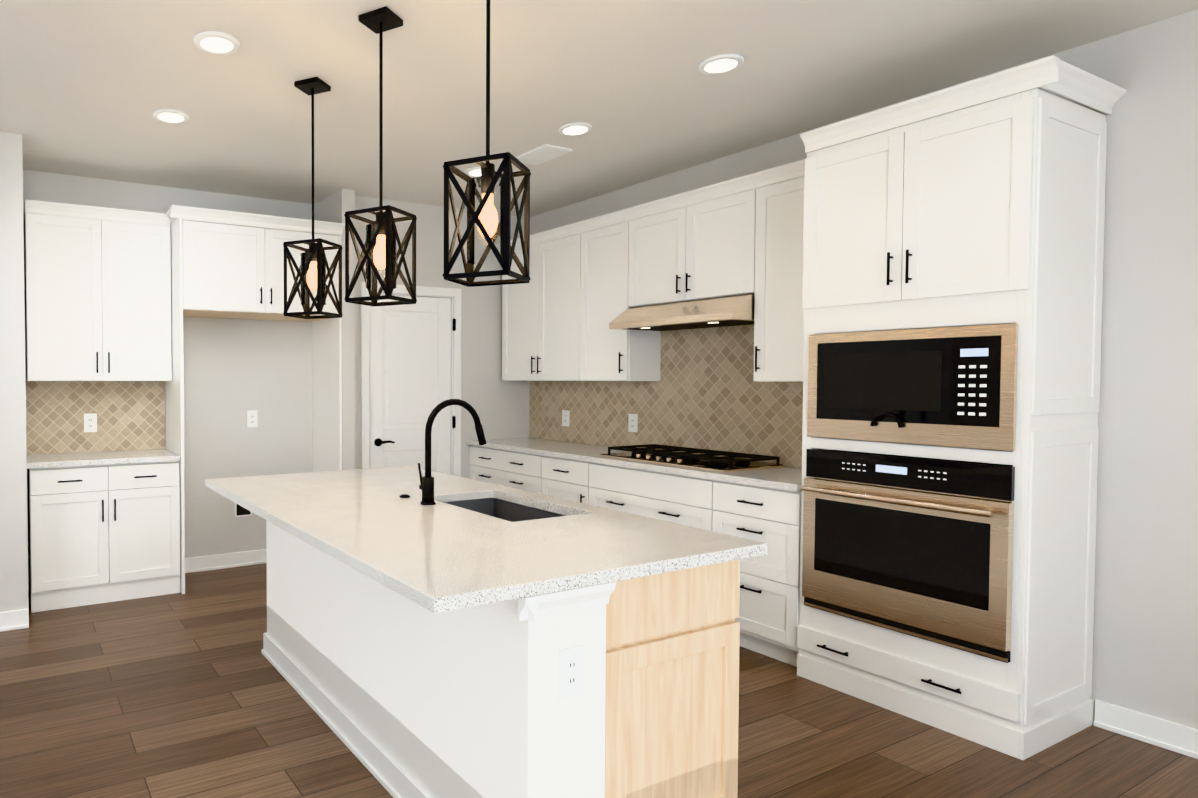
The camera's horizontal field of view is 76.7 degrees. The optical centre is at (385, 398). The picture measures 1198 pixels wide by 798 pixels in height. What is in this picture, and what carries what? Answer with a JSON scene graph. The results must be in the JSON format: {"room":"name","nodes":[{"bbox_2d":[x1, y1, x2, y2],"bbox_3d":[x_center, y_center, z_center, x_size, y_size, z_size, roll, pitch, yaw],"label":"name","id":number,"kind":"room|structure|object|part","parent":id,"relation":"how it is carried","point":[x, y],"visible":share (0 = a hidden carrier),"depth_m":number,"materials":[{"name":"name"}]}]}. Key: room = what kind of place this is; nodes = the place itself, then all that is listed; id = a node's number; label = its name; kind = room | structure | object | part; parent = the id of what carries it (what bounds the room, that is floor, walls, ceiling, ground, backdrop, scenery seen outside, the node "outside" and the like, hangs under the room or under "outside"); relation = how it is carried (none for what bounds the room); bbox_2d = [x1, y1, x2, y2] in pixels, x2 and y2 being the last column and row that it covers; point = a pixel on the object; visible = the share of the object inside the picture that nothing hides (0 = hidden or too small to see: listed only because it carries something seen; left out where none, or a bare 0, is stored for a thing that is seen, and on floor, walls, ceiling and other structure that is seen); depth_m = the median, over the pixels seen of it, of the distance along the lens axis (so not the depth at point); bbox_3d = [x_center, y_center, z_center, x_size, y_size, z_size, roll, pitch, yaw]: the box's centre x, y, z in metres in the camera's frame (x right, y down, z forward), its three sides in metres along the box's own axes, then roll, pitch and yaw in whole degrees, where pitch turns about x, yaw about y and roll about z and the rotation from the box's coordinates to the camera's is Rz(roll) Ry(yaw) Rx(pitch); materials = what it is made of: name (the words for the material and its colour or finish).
{"room":"kitchen","nodes":[
{"label":"kitchen","id":0,"kind":"room"},
{"bbox_2d":[0,131,28,611],"bbox_3d":[-3.714,-0.074,3.525,3.474,2.740,0.740,-1,2,-27],"label":"wall","id":1,"kind":"structure","parent":0,"point":[13,536],"depth_m":3.97,"materials":[{"name":"paint"}]},
{"bbox_2d":[0,609,28,631],"bbox_3d":[-3.538,1.252,3.223,3.474,0.105,0.022,-1,2,-27],"label":"baseboard","id":2,"kind":"structure","parent":1,"relation":"attached to","point":[14,620],"depth_m":3.99,"materials":[{"name":"white wood"}]},
{"bbox_2d":[23,170,312,591],"bbox_3d":[-2.234,-0.108,4.780,7.260,2.740,0.120,-1,2,-27],"label":"wall","id":3,"kind":"structure","parent":0,"point":[235,370],"depth_m":5.28,"materials":[{"name":"paint"}]},
{"bbox_2d":[26,381,164,454],"bbox_3d":[-1.947,0.121,4.861,0.886,0.476,0.009,-1,2,-27],"label":"backsplash","id":4,"kind":"structure","parent":3,"relation":"attached to","point":[130,415],"depth_m":4.85,"materials":[{"name":"tile"}]},
{"bbox_2d":[84,413,96,431],"bbox_3d":[-1.984,0.164,4.833,0.080,0.125,0.007,-1,2,-27],"label":"electrical outlet","id":5,"kind":"object","parent":4,"relation":"attached to","point":[90,422],"visible":1,"depth_m":4.83,"materials":[{"name":"white plastic"}]},
{"bbox_2d":[24,199,171,380],"bbox_3d":[-1.871,-0.668,4.712,0.870,1.107,0.304,-1,2,-27],"label":"upper cabinet","id":6,"kind":"object","parent":3,"relation":"attached to","point":[98,291],"visible":0.96,"depth_m":4.59,"materials":[{"name":"white wood"}]},
{"bbox_2d":[185,549,266,572],"bbox_3d":[-1.044,1.194,5.355,1.088,0.105,0.022,-1,2,-27],"label":"baseboard","id":7,"kind":"structure","parent":3,"relation":"attached to","point":[221,561],"depth_m":5.28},
{"bbox_2d":[235,503,251,516],"bbox_3d":[-1.056,0.814,5.347,0.130,0.130,0.006,-1,2,-27],"label":"electrical outlet","id":8,"kind":"object","parent":3,"relation":"attached to","point":[240,511],"visible":0.56,"depth_m":5.34,"materials":[{"name":"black plastic"}]},
{"bbox_2d":[247,410,257,426],"bbox_3d":[-0.992,0.152,5.361,0.080,0.125,0.007,-1,2,-27],"label":"electrical outlet","id":9,"kind":"object","parent":3,"relation":"attached to","point":[252,418],"visible":1,"depth_m":5.36,"materials":[{"name":"white plastic"}]},
{"bbox_2d":[314,189,354,469],"bbox_3d":[-0.383,-0.125,5.383,0.100,2.740,0.520,-1,2,-27],"label":"wall","id":10,"kind":"structure","parent":0,"point":[335,206],"depth_m":5.15,"materials":[{"name":"paint"}]},
{"bbox_2d":[355,195,527,477],"bbox_3d":[0.435,-0.134,5.718,1.660,2.740,0.120,-1,2,-27],"label":"wall","id":11,"kind":"structure","parent":0,"point":[493,399],"depth_m":5.77,"materials":[{"name":"paint"}]},
{"bbox_2d":[369,294,450,473],"bbox_3d":[0.194,0.220,5.567,0.721,2.018,0.035,-1,2,-27],"label":"pantry door","id":12,"kind":"structure","parent":11,"relation":"in","point":[409,368],"depth_m":5.54,"materials":[{"name":"white wood"}]},
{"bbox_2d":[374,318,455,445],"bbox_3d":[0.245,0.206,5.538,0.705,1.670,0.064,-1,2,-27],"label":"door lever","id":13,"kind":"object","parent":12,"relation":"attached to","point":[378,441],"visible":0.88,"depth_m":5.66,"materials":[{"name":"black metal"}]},
{"bbox_2d":[361,282,460,475],"bbox_3d":[0.184,0.186,5.586,0.881,2.108,0.138,-1,2,-27],"label":"door frame","id":14,"kind":"structure","parent":11,"relation":"attached to","point":[455,449],"depth_m":5.61,"materials":[{"name":"white wood"}]},
{"bbox_2d":[0,563,1197,797],"bbox_3d":[-0.417,1.407,1.330,7.460,0.100,8.250,-1,2,-27],"label":"floor","id":15,"kind":"structure","parent":0,"point":[192,693],"depth_m":2.81,"materials":[{"name":"brown wood"}]},
{"bbox_2d":[28,461,179,612],"bbox_3d":[-1.818,0.834,4.651,0.870,0.864,0.534,-1,2,-27],"label":"base cabinet","id":16,"kind":"object","parent":15,"relation":"on","point":[99,534],"visible":0.98,"depth_m":4.43,"materials":[{"name":"white wood"}]},
{"bbox_2d":[27,449,180,468],"bbox_3d":[-1.828,0.383,4.640,0.886,0.035,0.523,-1,2,-27],"label":"countertop","id":17,"kind":"structure","parent":16,"relation":"on","point":[35,461],"depth_m":4.50,"materials":[{"name":"stone"}]},
{"bbox_2d":[165,205,344,593],"bbox_3d":[-0.942,0.012,5.063,1.187,2.485,0.573,-1,2,-27],"label":"enclosure","id":18,"kind":"object","parent":15,"relation":"on","point":[226,264],"visible":0.81,"depth_m":4.82,"materials":[{"name":"white wood"}]},
{"bbox_2d":[261,520,739,797],"bbox_3d":[0.223,0.882,2.882,0.839,0.864,2.126,-1,2,-27],"label":"kitchen island","id":19,"kind":"object","parent":15,"relation":"on","point":[402,696],"visible":0.83,"depth_m":2.07,"materials":[{"name":"white wood"}]},
{"bbox_2d":[205,466,767,612],"bbox_3d":[0.129,0.427,2.842,1.170,0.046,2.165,-1,2,-27],"label":"island countertop","id":20,"kind":"structure","parent":19,"relation":"on","point":[440,555],"depth_m":2.25,"materials":[{"name":"stone"}]},
{"bbox_3d":[0.081,0.405,2.988,0.044,0.010,0.044,-1,2,-27],"label":"air switch button","id":21,"kind":"part","parent":20,"relation":"part of","materials":[{"name":"black metal"}]},
{"bbox_2d":[418,399,485,504],"bbox_3d":[0.272,0.207,2.894,0.306,0.412,0.087,-1,2,-27],"label":"faucet","id":22,"kind":"object","parent":20,"relation":"on","point":[426,486],"visible":1,"depth_m":2.82,"materials":[{"name":"black metal"}]},
{"bbox_2d":[444,498,564,521],"bbox_3d":[0.459,0.562,2.834,0.389,0.220,0.634,-1,2,-27],"label":"sink","id":23,"kind":"object","parent":20,"relation":"in","point":[505,510],"visible":0.04,"depth_m":3.11,"materials":[{"name":"silver metal"}]},
{"bbox_2d":[558,645,583,698],"bbox_3d":[0.478,0.702,1.845,0.080,0.125,0.007,-1,2,-27],"label":"electrical outlet","id":24,"kind":"object","parent":19,"relation":"attached to","point":[570,671],"visible":1,"depth_m":1.84,"materials":[{"name":"white plastic"}]},
{"bbox_2d":[469,445,536,492],"bbox_3d":[1.156,0.810,5.513,0.589,0.864,0.950,-1,2,-27],"label":"base cabinet","id":25,"kind":"object","parent":15,"relation":"on","point":[518,470],"depth_m":5.38,"materials":[{"name":"white wood"}]},
{"bbox_2d":[537,455,576,501],"bbox_3d":[1.454,0.826,4.941,0.589,0.864,0.460,-1,2,-27],"label":"base cabinet","id":26,"kind":"object","parent":15,"relation":"on","point":[556,477],"depth_m":4.85,"materials":[{"name":"white wood"}]},
{"bbox_2d":[577,460,708,529],"bbox_3d":[1.757,0.842,4.358,0.589,0.864,0.975,-1,2,-27],"label":"base cabinet","id":27,"kind":"object","parent":15,"relation":"on","point":[679,499],"depth_m":4.18,"materials":[{"name":"white wood"}]},
{"bbox_2d":[709,479,800,666],"bbox_3d":[2.092,0.859,3.716,0.589,0.864,0.475,-1,2,-27],"label":"base cabinet","id":28,"kind":"object","parent":15,"relation":"on","point":[769,609],"depth_m":3.52,"materials":[{"name":"white wood"}]},
{"bbox_2d":[467,437,801,491],"bbox_3d":[1.558,0.382,4.702,0.613,0.035,2.740,-1,2,-27],"label":"countertop","id":29,"kind":"structure","parent":28,"relation":"on","point":[787,478],"depth_m":4.25,"materials":[{"name":"stone"}]},
{"bbox_2d":[598,444,784,472],"bbox_3d":[1.791,0.346,4.283,0.510,0.058,0.910,-1,2,-27],"label":"cooktop","id":30,"kind":"object","parent":29,"relation":"in","point":[709,460],"visible":1,"depth_m":4.12,"materials":[{"name":"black metal"}]},
{"bbox_2d":[797,55,1126,759],"bbox_3d":[2.388,0.052,3.068,0.641,2.513,0.903,-1,2,-27],"label":"tall cabinet","id":31,"kind":"object","parent":15,"relation":"on","point":[990,213],"visible":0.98,"depth_m":2.78,"materials":[{"name":"white wood"}]},
{"bbox_2d":[801,449,1014,662],"bbox_3d":[2.337,0.601,3.092,0.663,0.725,0.766,-1,2,-27],"label":"wall oven","id":32,"kind":"object","parent":31,"relation":"in","point":[920,547],"visible":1,"depth_m":2.90,"materials":[{"name":"black"}]},
{"bbox_2d":[807,323,1017,450],"bbox_3d":[2.313,-0.053,3.062,0.477,0.467,0.766,-1,2,-27],"label":"microwave","id":33,"kind":"object","parent":31,"relation":"in","point":[950,386],"visible":0.98,"depth_m":2.90,"materials":[{"name":"black"}]},
{"bbox_2d":[0,0,1197,216],"bbox_3d":[-0.417,-1.432,1.252,7.460,0.100,8.250,-1,2,-27],"label":"ceiling","id":34,"kind":"structure","parent":0,"point":[88,88],"depth_m":3.22,"materials":[{"name":"paint"}]},
{"bbox_2d":[152,109,189,123],"bbox_3d":[-1.095,-1.441,3.671,0.184,0.014,0.184,-1,2,-27],"label":"recessed light","id":35,"kind":"object","parent":34,"relation":"in","point":[174,116],"visible":0.98,"depth_m":3.65,"materials":[{"name":"white plastic"}]},
{"bbox_2d":[193,31,239,54],"bbox_3d":[-0.674,-1.419,2.873,0.184,0.014,0.184,-1,2,-27],"label":"recessed light","id":36,"kind":"object","parent":34,"relation":"in","point":[217,42],"visible":1,"depth_m":2.85,"materials":[{"name":"white plastic"}]},
{"bbox_2d":[283,77,342,318],"bbox_3d":[-0.331,-0.907,3.295,0.202,1.060,0.202,1,2,26],"label":"pendant light","id":37,"kind":"object","parent":34,"relation":"hanging from","point":[311,272],"visible":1,"depth_m":3.28,"materials":[{"name":"black metal"}]},
{"bbox_3d":[-0.331,-0.565,3.304,0.059,0.128,0.059,-1,2,-27],"label":"bulb","id":38,"kind":"part","parent":37,"relation":"part of","materials":[{"name":"glass"}]},
{"bbox_3d":[-0.331,-0.550,3.304,0.116,0.233,0.116,-1,2,-27],"label":"lamp shade","id":39,"kind":"part","parent":37,"relation":"part of","materials":[{"name":"glass"}]},
{"bbox_2d":[344,6,416,305],"bbox_3d":[-0.016,-0.890,2.693,0.202,1.060,0.202,1,2,32],"label":"pendant light","id":40,"kind":"object","parent":34,"relation":"hanging from","point":[378,247],"visible":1,"depth_m":2.68,"materials":[{"name":"black metal"}]},
{"bbox_3d":[-0.016,-0.549,2.702,0.060,0.128,0.060,-1,2,-27],"label":"bulb","id":41,"kind":"part","parent":40,"relation":"part of","materials":[{"name":"glass"}]},
{"bbox_3d":[-0.016,-0.534,2.703,0.116,0.233,0.116,-1,2,-27],"label":"lamp shade","id":42,"kind":"part","parent":40,"relation":"part of","materials":[{"name":"glass"}]},
{"bbox_2d":[465,167,480,176],"bbox_3d":[0.608,-1.468,4.655,0.184,0.014,0.184,-1,2,-27],"label":"recessed light","id":43,"kind":"object","parent":34,"relation":"in","point":[475,171],"visible":0.65,"depth_m":4.63,"materials":[{"name":"white plastic"}]},
{"bbox_2d":[442,0,530,286],"bbox_3d":[0.299,-0.874,2.090,0.202,1.060,0.202,1,2,28],"label":"pendant light","id":44,"kind":"object","parent":34,"relation":"hanging from","point":[483,216],"visible":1,"depth_m":2.08,"materials":[{"name":"black metal"}]},
{"bbox_3d":[0.299,-0.517,2.100,0.116,0.233,0.116,-1,2,-27],"label":"lamp shade","id":45,"kind":"part","parent":44,"relation":"part of","materials":[{"name":"glass"}]},
{"bbox_3d":[0.299,-0.532,2.100,0.059,0.128,0.059,-1,2,-27],"label":"bulb","id":46,"kind":"part","parent":44,"relation":"part of","materials":[{"name":"glass"}]},
{"bbox_2d":[516,144,571,164],"bbox_3d":[0.934,-1.459,4.304,0.200,0.013,0.320,-1,2,-27],"label":"ceiling vent","id":47,"kind":"object","parent":34,"relation":"in","point":[541,154],"visible":0.98,"depth_m":4.27,"materials":[{"name":"white plastic"}]},
{"bbox_2d":[558,122,592,135],"bbox_3d":[1.022,-1.446,3.860,0.184,0.014,0.184,-1,2,-27],"label":"recessed light","id":48,"kind":"object","parent":34,"relation":"in","point":[575,129],"visible":0.98,"depth_m":3.84,"materials":[{"name":"white plastic"}]},
{"bbox_2d":[698,53,744,73],"bbox_3d":[1.433,-1.425,3.064,0.184,0.014,0.184,-1,2,-27],"label":"recessed light","id":49,"kind":"object","parent":34,"relation":"in","point":[721,63],"visible":1,"depth_m":3.04,"materials":[{"name":"white plastic"}]},
{"bbox_2d":[527,9,1197,728],"bbox_3d":[2.824,-0.060,3.034,0.100,2.740,8.150,-1,2,-27],"label":"wall","id":50,"kind":"structure","parent":0,"point":[1145,643],"depth_m":2.75,"materials":[{"name":"paint"}]},
{"bbox_2d":[499,224,570,380],"bbox_3d":[1.309,-0.689,5.480,0.311,1.107,0.963,-1,2,-27],"label":"upper cabinet","id":51,"kind":"object","parent":50,"relation":"attached to","point":[536,314],"depth_m":5.40,"materials":[{"name":"white wood"}]},
{"bbox_2d":[571,206,660,380],"bbox_3d":[1.605,-0.674,4.911,0.311,1.107,0.560,-1,2,-27],"label":"upper cabinet","id":52,"kind":"object","parent":50,"relation":"attached to","point":[580,291],"depth_m":4.82,"materials":[{"name":"white wood"}]},
{"bbox_2d":[529,325,802,467],"bbox_3d":[1.835,-0.080,4.812,0.009,0.879,2.702,-1,2,-27],"label":"backsplash","id":53,"kind":"structure","parent":50,"relation":"attached to","point":[706,391],"depth_m":4.57,"materials":[{"name":"tile"}]},
{"bbox_2d":[562,410,569,426],"bbox_3d":[1.411,0.154,5.615,0.007,0.125,0.080,-1,2,-27],"label":"electrical outlet","id":54,"kind":"object","parent":53,"relation":"attached to","point":[565,417],"visible":1,"depth_m":5.61,"materials":[{"name":"white plastic"}]},
{"bbox_2d":[628,414,637,431],"bbox_3d":[1.727,0.171,5.007,0.007,0.125,0.080,-1,2,-27],"label":"electrical outlet","id":55,"kind":"object","parent":53,"relation":"attached to","point":[632,422],"visible":1,"depth_m":5.00,"materials":[{"name":"white plastic"}]},
{"bbox_2d":[635,173,754,306],"bbox_3d":[1.912,-0.896,4.314,0.311,0.630,0.891,-1,2,-27],"label":"upper cabinet","id":56,"kind":"object","parent":50,"relation":"attached to","point":[699,243],"depth_m":4.17,"materials":[{"name":"white wood"}]},
{"bbox_2d":[609,293,754,330],"bbox_3d":[1.834,-0.505,4.284,0.463,0.148,0.883,-1,2,-27],"label":"range hood","id":57,"kind":"object","parent":56,"relation":"attached to","point":[733,310],"visible":0.9,"depth_m":4.13,"materials":[{"name":"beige metal"}]},
{"bbox_2d":[753,158,806,381],"bbox_3d":[2.207,-0.642,3.754,0.311,1.107,0.508,-1,2,-27],"label":"upper cabinet","id":58,"kind":"object","parent":50,"relation":"attached to","point":[779,190],"depth_m":3.73,"materials":[{"name":"white wood"}]},
{"bbox_2d":[1093,699,1197,758],"bbox_3d":[3.751,1.309,1.157,0.022,0.105,3.900,-1,2,-27],"label":"baseboard","id":59,"kind":"structure","parent":50,"relation":"attached to","point":[1162,733],"depth_m":2.75,"materials":[{"name":"white wood"}]}
]}

